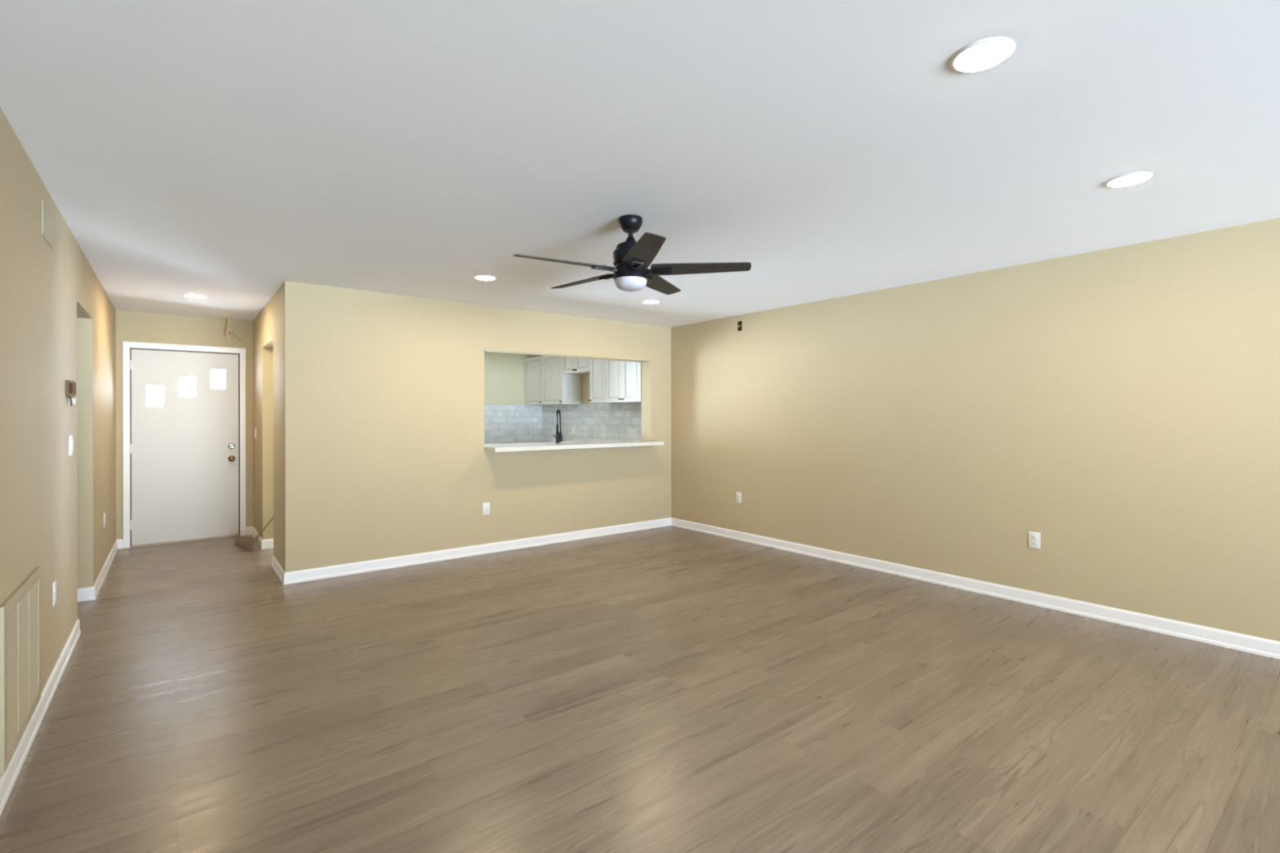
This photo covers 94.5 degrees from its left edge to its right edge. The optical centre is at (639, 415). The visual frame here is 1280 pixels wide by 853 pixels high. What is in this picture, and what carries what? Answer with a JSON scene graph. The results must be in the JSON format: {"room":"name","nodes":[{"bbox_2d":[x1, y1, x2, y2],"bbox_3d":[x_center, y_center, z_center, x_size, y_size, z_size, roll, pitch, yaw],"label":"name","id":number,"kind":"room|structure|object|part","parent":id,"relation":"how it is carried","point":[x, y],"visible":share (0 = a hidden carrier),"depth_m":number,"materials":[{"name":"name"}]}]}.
{"room":"empty living room","nodes":[
{"label":"empty living room","id":0,"kind":"room"},
{"bbox_2d":[0,106,115,776],"bbox_3d":[-0.893,0.133,0.255,0.120,2.441,14.904,0,0,-38],"label":"wall","id":1,"kind":"structure","parent":0,"point":[58,320],"depth_m":2.87,"materials":[{"name":"paint"}]},
{"bbox_2d":[0,566,40,774],"bbox_3d":[-2.433,0.955,2.329,0.014,0.580,0.710,0,0,-38],"label":"air vent","id":2,"kind":"object","parent":1,"relation":"in","point":[20,613],"visible":1,"depth_m":2.25,"materials":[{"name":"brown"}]},
{"bbox_2d":[0,618,80,816],"bbox_3d":[0.105,1.302,-0.904,0.015,0.095,11.650,0,0,-38],"label":"baseboard","id":3,"kind":"structure","parent":1,"relation":"attached to","point":[7,780],"depth_m":2.54,"materials":[{"name":"paint"}]},
{"bbox_2d":[41,200,53,248],"bbox_3d":[-2.833,-0.910,2.828,0.009,0.160,0.285,0,0,-38],"label":"air vent","id":4,"kind":"object","parent":1,"relation":"in","point":[46,217],"visible":1,"depth_m":2.80,"materials":[{"name":"brown"}]},
{"bbox_2d":[52,580,56,606],"bbox_3d":[-2.939,0.890,2.971,0.009,0.116,0.072,0,0,-38],"label":"wall outlet","id":5,"kind":"object","parent":1,"relation":"attached to","point":[54,584],"visible":1,"depth_m":2.94,"materials":[{"name":"plastic"}]},
{"bbox_2d":[66,380,75,406],"bbox_3d":[-3.236,-0.128,3.368,0.034,0.145,0.135,0,0,-38],"label":"thermostat","id":6,"kind":"object","parent":1,"relation":"attached to","point":[70,385],"visible":1,"depth_m":3.33,"materials":[{"name":"brown plastic"}]},
{"bbox_3d":[-3.237,-0.152,3.349,0.010,0.096,0.105,0,0,-38],"label":"plate","id":7,"kind":"part","parent":6,"relation":"part of","materials":[{"name":"beige plastic"}]},
{"bbox_2d":[68,435,73,456],"bbox_3d":[-3.296,0.171,3.426,0.011,0.118,0.118,0,0,-38],"label":"light switch","id":8,"kind":"object","parent":1,"relation":"attached to","point":[70,437],"visible":1,"depth_m":3.40,"materials":[{"name":"plastic"}]},
{"bbox_2d":[77,538,123,602],"bbox_3d":[-5.500,1.312,4.561,2.170,0.095,2.139,0,0,-38],"label":"baseboard","id":9,"kind":"structure","parent":1,"relation":"attached to","point":[89,593],"depth_m":4.66,"materials":[{"name":"paint"}]},
{"bbox_2d":[103,512,105,527],"bbox_3d":[-4.560,0.888,5.039,0.009,0.116,0.072,0,0,-38],"label":"wall outlet","id":10,"kind":"object","parent":1,"relation":"attached to","point":[104,513],"visible":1,"depth_m":5.02,"materials":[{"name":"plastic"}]},
{"bbox_2d":[115,310,253,539],"bbox_3d":[-4.935,0.139,6.460,1.176,2.441,0.150,0,0,-38],"label":"wall","id":11,"kind":"structure","parent":0,"point":[131,326],"depth_m":6.33,"materials":[{"name":"paint"}]},
{"bbox_2d":[122,341,245,548],"bbox_3d":[-4.935,0.297,6.448,1.052,2.122,0.166,0,0,-38],"label":"door frame","id":12,"kind":"structure","parent":11,"relation":"attached to","point":[126,345],"depth_m":6.24,"materials":[{"name":"paint"}]},
{"bbox_2d":[129,349,239,545],"bbox_3d":[-4.892,0.326,6.388,0.938,2.033,0.111,0,0,-38],"label":"door","id":13,"kind":"structure","parent":11,"relation":"in","point":[184,451],"depth_m":6.38,"materials":[{"name":"paint"}]},
{"bbox_3d":[-5.117,-0.211,6.238,0.150,0.225,0.018,0,0,-38],"label":"pane frame","id":14,"kind":"part","parent":13,"relation":"part of","materials":[{"name":"paint"}]},
{"bbox_3d":[-4.903,-0.310,6.406,0.147,0.226,0.018,0,0,-38],"label":"pane frame","id":15,"kind":"part","parent":13,"relation":"part of","materials":[{"name":"paint"}]},
{"bbox_3d":[-4.689,-0.406,6.574,0.141,0.222,0.018,0,0,-38],"label":"pane frame","id":16,"kind":"part","parent":13,"relation":"part of","materials":[{"name":"paint"}]},
{"bbox_3d":[-4.567,0.480,6.617,0.066,0.066,0.070,0,0,-38],"label":"knob","id":17,"kind":"part","parent":13,"relation":"part of","materials":[{"name":"gold metal"}]},
{"bbox_2d":[253,285,282,567],"bbox_3d":[-3.860,0.137,6.252,0.260,2.441,3.237,0,0,-38],"label":"wall","id":18,"kind":"structure","parent":0,"point":[263,357],"depth_m":6.03,"materials":[{"name":"paint"}]},
{"bbox_2d":[245,526,273,549],"bbox_3d":[-4.050,1.309,6.441,0.276,0.095,0.985,0,0,-41],"label":"baseboard","id":19,"kind":"structure","parent":18,"relation":"attached to","point":[263,544],"depth_m":6.06,"materials":[{"name":"paint"}]},
{"bbox_2d":[281,280,671,572],"bbox_3d":[-1.290,0.133,6.099,4.117,2.440,0.175,0,0,-38],"label":"wall","id":20,"kind":"structure","parent":0,"point":[384,455],"depth_m":5.47,"materials":[{"name":"paint"}]},
{"bbox_2d":[482,502,489,515],"bbox_3d":[-1.509,0.912,5.809,0.072,0.116,0.009,0,0,-38],"label":"wall outlet","id":21,"kind":"object","parent":20,"relation":"attached to","point":[486,506],"visible":1,"depth_m":5.80,"materials":[{"name":"plastic"}]},
{"bbox_2d":[484,505,488,512],"bbox_3d":[-1.507,0.912,5.807,0.033,0.067,0.003,0,0,-38],"label":"socket","id":22,"kind":"object","parent":21,"relation":"attached to","point":[486,506],"depth_m":5.81,"materials":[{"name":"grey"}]},
{"bbox_2d":[484,439,663,452],"bbox_3d":[-0.799,0.324,6.578,2.100,0.040,0.821,0,0,-38],"label":"countertop","id":23,"kind":"structure","parent":20,"relation":"attached to","point":[497,447],"depth_m":6.29,"materials":[{"name":"white stone"}]},
{"bbox_2d":[553,409,562,443],"bbox_3d":[-0.908,0.117,6.620,0.067,0.373,0.141,0,0,25],"label":"kitchen faucet","id":24,"kind":"object","parent":23,"relation":"on","point":[558,436],"visible":1,"depth_m":6.57,"materials":[{"name":"black"}]},
{"bbox_3d":[-0.909,0.060,6.622,0.020,0.249,0.110,0,0,15],"label":"spout","id":25,"kind":"part","parent":24,"relation":"part of","materials":[{"name":"black"}]},
{"bbox_2d":[484,351,542,404],"bbox_3d":[-3.192,0.136,8.736,3.857,2.441,0.150,0,0,-38],"label":"wall","id":26,"kind":"structure","parent":0,"point":[504,372],"depth_m":9.45,"materials":[{"name":"paint"}]},
{"bbox_2d":[484,404,542,444],"bbox_3d":[-2.356,0.131,9.290,1.857,0.618,0.010,0,0,-38],"label":"tile backsplash","id":27,"kind":"structure","parent":26,"relation":"attached to","point":[503,424],"depth_m":9.52,"materials":[{"name":"grey tile"}]},
{"bbox_2d":[0,0,1279,327],"bbox_3d":[0.024,-1.129,1.431,8.107,0.080,15.620,0,0,-38],"label":"ceiling","id":28,"kind":"structure","parent":0,"point":[228,153],"depth_m":2.31,"materials":[{"name":"paint"}]},
{"bbox_2d":[183,293,207,297],"bbox_3d":[-4.011,-1.077,5.333,0.172,0.012,0.172,0,0,-38],"label":"recessed light","id":29,"kind":"object","parent":28,"relation":"in","point":[193,295],"visible":1,"depth_m":5.30,"materials":[{"name":"paint"}]},
{"bbox_2d":[223,317,241,342],"bbox_3d":[-4.505,-0.943,6.545,0.168,0.278,0.044,0,0,-38],"label":"cable","id":30,"kind":"object","parent":28,"relation":"hanging from","point":[228,326],"visible":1,"depth_m":6.51,"materials":[{"name":"beige plastic"}]},
{"bbox_2d":[473,275,496,280],"bbox_3d":[-1.216,-1.081,4.643,0.172,0.012,0.172,0,0,-38],"label":"recessed light","id":31,"kind":"object","parent":28,"relation":"in","point":[486,277],"visible":1,"depth_m":4.61,"materials":[{"name":"paint"}]},
{"bbox_2d":[513,214,751,294],"bbox_3d":[-0.088,-0.889,3.270,1.249,0.400,1.247,0,0,-38],"label":"ceiling fan","id":32,"kind":"object","parent":28,"relation":"hanging from","point":[632,259],"visible":1,"depth_m":3.19,"materials":[{"name":"black metal"}]},
{"bbox_3d":[-0.388,-0.801,3.079,0.544,0.006,0.141,0,11,-29],"label":"blade","id":33,"kind":"part","parent":32,"relation":"part of","materials":[{"name":"brown wood"}]},
{"bbox_3d":[-0.332,-0.801,3.527,0.544,0.006,0.141,0,11,43],"label":"blade","id":34,"kind":"part","parent":32,"relation":"part of","materials":[{"name":"brown wood"}]},
{"bbox_3d":[-0.051,-0.720,3.265,0.178,0.060,0.178,0,0,-38],"label":"lamp shade","id":35,"kind":"part","parent":32,"relation":"part of","materials":[{"name":"white glass"}]},
{"bbox_3d":[0.021,-0.802,2.888,0.141,0.006,0.544,11,-2,-11],"label":"blade","id":36,"kind":"part","parent":32,"relation":"part of","materials":[{"name":"brown wood"}]},
{"bbox_3d":[0.111,-0.802,3.613,0.141,0.006,0.544,-12,-5,24],"label":"blade","id":37,"kind":"part","parent":32,"relation":"part of","materials":[{"name":"black wood"}]},
{"bbox_3d":[0.330,-0.802,3.218,0.544,0.006,0.141,0,-11,7],"label":"blade","id":38,"kind":"part","parent":32,"relation":"part of","materials":[{"name":"black wood"}]},
{"bbox_2d":[642,299,660,303],"bbox_3d":[0.106,-1.083,5.628,0.172,0.012,0.172,0,0,-38],"label":"recessed light","id":39,"kind":"object","parent":28,"relation":"in","point":[646,301],"visible":1,"depth_m":5.59,"materials":[{"name":"paint"}]},
{"bbox_2d":[949,37,1015,72],"bbox_3d":[1.034,-1.085,1.789,0.172,0.012,0.172,0,0,-38],"label":"recessed light","id":40,"kind":"object","parent":28,"relation":"in","point":[984,54],"visible":1,"depth_m":1.77,"materials":[{"name":"paint"}]},
{"bbox_2d":[1104,171,1152,186],"bbox_3d":[2.258,-1.087,2.734,0.172,0.012,0.172,0,0,-38],"label":"recessed light","id":41,"kind":"object","parent":28,"relation":"in","point":[1131,179],"visible":1,"depth_m":2.71,"materials":[{"name":"paint"}]},
{"bbox_2d":[0,525,1279,852],"bbox_3d":[0.028,1.381,1.431,8.107,0.060,15.620,0,0,-38],"label":"floor","id":42,"kind":"structure","parent":0,"point":[668,689],"depth_m":2.69,"materials":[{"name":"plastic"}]},
{"bbox_2d":[130,534,239,547],"bbox_3d":[-4.929,1.343,6.443,0.932,0.030,0.142,0,0,-38],"label":"threshold","id":43,"kind":"object","parent":42,"relation":"on","point":[178,541],"visible":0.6,"depth_m":6.37,"materials":[{"name":"plastic"}]},
{"bbox_2d":[235,516,273,551],"bbox_3d":[-3.759,0.841,6.118,0.949,1.028,0.398,0,0,-10],"label":"broom","id":44,"kind":"object","parent":42,"relation":"on","point":[249,544],"visible":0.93,"depth_m":5.96,"materials":[{"name":"brown wood"}]},
{"bbox_3d":[-3.594,0.786,6.157,0.712,0.919,0.013,0,0,-41],"label":"handle","id":45,"kind":"part","parent":44,"relation":"part of","materials":[{"name":"brown wood"}]},
{"bbox_2d":[542,217,1279,641],"bbox_3d":[3.157,0.126,3.886,0.150,2.440,15.620,0,0,-38],"label":"wall","id":46,"kind":"structure","parent":0,"point":[1119,406],"depth_m":4.21,"materials":[{"name":"paint"}]},
{"bbox_2d":[524,355,548,405],"bbox_3d":[-1.585,-0.552,9.511,0.343,0.760,0.589,0,0,-38],"label":"upper cabinet","id":47,"kind":"object","parent":46,"relation":"attached to","point":[533,366],"visible":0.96,"depth_m":9.42,"materials":[{"name":"paint"}]},
{"bbox_3d":[-1.691,-0.552,9.428,0.016,0.644,0.471,0,0,-38],"label":"panel","id":48,"kind":"part","parent":47,"relation":"part of","materials":[{"name":"paint"}]},
{"bbox_2d":[542,355,580,404],"bbox_3d":[-1.215,-0.552,9.040,0.343,0.760,0.604,0,0,-38],"label":"upper cabinet","id":49,"kind":"object","parent":46,"relation":"attached to","point":[558,388],"visible":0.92,"depth_m":8.87,"materials":[{"name":"paint"}]},
{"bbox_3d":[-1.322,-0.552,8.956,0.020,0.757,0.599,0,0,-38],"label":"door","id":50,"kind":"part","parent":49,"relation":"part of","materials":[{"name":"paint"}]},
{"bbox_3d":[-1.321,-0.552,8.957,0.016,0.644,0.486,0,0,-38],"label":"panel","id":51,"kind":"part","parent":49,"relation":"part of","materials":[{"name":"paint"}]},
{"bbox_2d":[562,356,590,375],"bbox_3d":[-0.803,-0.773,8.514,0.343,0.320,0.729,0,0,-38],"label":"upper cabinet","id":52,"kind":"object","parent":46,"relation":"attached to","point":[571,366],"visible":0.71,"depth_m":8.45,"materials":[{"name":"paint"}]},
{"bbox_3d":[-1.022,-0.773,8.574,0.020,0.317,0.360,0,0,-38],"label":"door","id":53,"kind":"part","parent":52,"relation":"part of","materials":[{"name":"paint"}]},
{"bbox_3d":[-1.021,-0.773,8.574,0.016,0.204,0.248,0,0,-38],"label":"panel","id":54,"kind":"part","parent":52,"relation":"part of","materials":[{"name":"paint"}]},
{"bbox_3d":[-0.798,-0.773,8.288,0.020,0.317,0.360,0,0,-38],"label":"door","id":55,"kind":"part","parent":52,"relation":"part of","materials":[{"name":"paint"}]},
{"bbox_3d":[-0.797,-0.773,8.288,0.016,0.204,0.248,0,0,-38],"label":"panel","id":56,"kind":"part","parent":52,"relation":"part of","materials":[{"name":"paint"}]},
{"bbox_2d":[542,402,641,442],"bbox_3d":[-0.677,0.131,8.646,0.010,0.614,3.076,0,0,-38],"label":"tile backsplash","id":57,"kind":"structure","parent":46,"relation":"attached to","point":[597,421],"depth_m":8.65,"materials":[{"name":"grey tile"}]},
{"bbox_2d":[627,428,635,437],"bbox_3d":[-0.111,0.226,7.906,0.011,0.118,0.165,0,0,-38],"label":"wall outlet","id":58,"kind":"object","parent":57,"relation":"attached to","point":[631,432],"visible":1,"depth_m":7.90,"materials":[{"name":"plastic"}]},
{"bbox_2d":[588,359,614,403],"bbox_3d":[-0.461,-0.554,8.078,0.343,0.760,0.379,0,0,-38],"label":"upper cabinet","id":59,"kind":"object","parent":46,"relation":"attached to","point":[597,366],"visible":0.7,"depth_m":7.98,"materials":[{"name":"paint"}]},
{"bbox_3d":[-0.567,-0.553,7.994,0.020,0.757,0.374,0,0,-38],"label":"door","id":60,"kind":"part","parent":59,"relation":"part of","materials":[{"name":"paint"}]},
{"bbox_3d":[-0.566,-0.553,7.995,0.016,0.644,0.261,0,0,-38],"label":"panel","id":61,"kind":"part","parent":59,"relation":"part of","materials":[{"name":"paint"}]},
{"bbox_2d":[605,360,641,403],"bbox_3d":[-0.112,-0.554,7.633,0.343,0.760,0.749,0,0,-38],"label":"upper cabinet","id":62,"kind":"object","parent":46,"relation":"attached to","point":[623,378],"visible":0.6,"depth_m":7.53,"materials":[{"name":"paint"}]},
{"bbox_3d":[-0.334,-0.554,7.696,0.020,0.757,0.370,0,0,-38],"label":"door","id":63,"kind":"part","parent":62,"relation":"part of","materials":[{"name":"paint"}]},
{"bbox_3d":[-0.333,-0.554,7.697,0.016,0.644,0.258,0,0,-38],"label":"panel","id":64,"kind":"part","parent":62,"relation":"part of","materials":[{"name":"paint"}]},
{"bbox_3d":[-0.103,-0.554,7.402,0.020,0.757,0.370,0,0,-38],"label":"door","id":65,"kind":"part","parent":62,"relation":"part of","materials":[{"name":"paint"}]},
{"bbox_3d":[-0.102,-0.554,7.403,0.016,0.644,0.258,0,0,-38],"label":"panel","id":66,"kind":"part","parent":62,"relation":"part of","materials":[{"name":"paint"}]},
{"bbox_2d":[736,492,741,502],"bbox_3d":[1.069,0.887,6.420,0.009,0.116,0.072,0,0,-38],"label":"wall outlet","id":67,"kind":"object","parent":46,"relation":"attached to","point":[738,494],"visible":1,"depth_m":6.41,"materials":[{"name":"plastic"}]},
{"bbox_2d":[737,320,742,331],"bbox_3d":[1.105,-0.972,6.429,0.059,0.104,0.061,0,0,-38],"label":"junction box","id":68,"kind":"object","parent":46,"relation":"attached to","point":[740,323],"visible":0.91,"depth_m":6.45,"materials":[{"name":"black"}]},
{"bbox_2d":[271,517,1279,659],"bbox_3d":[2.267,1.299,1.553,4.132,0.095,12.850,0,0,-38],"label":"baseboard","id":69,"kind":"structure","parent":46,"relation":"attached to","point":[1232,640],"depth_m":4.90,"materials":[{"name":"paint"}]},
{"bbox_2d":[1028,531,1039,549],"bbox_3d":[2.805,0.884,4.207,0.009,0.116,0.072,0,0,-38],"label":"wall outlet","id":70,"kind":"object","parent":46,"relation":"attached to","point":[1033,537],"visible":1,"depth_m":4.20,"materials":[{"name":"plastic"}]}
]}

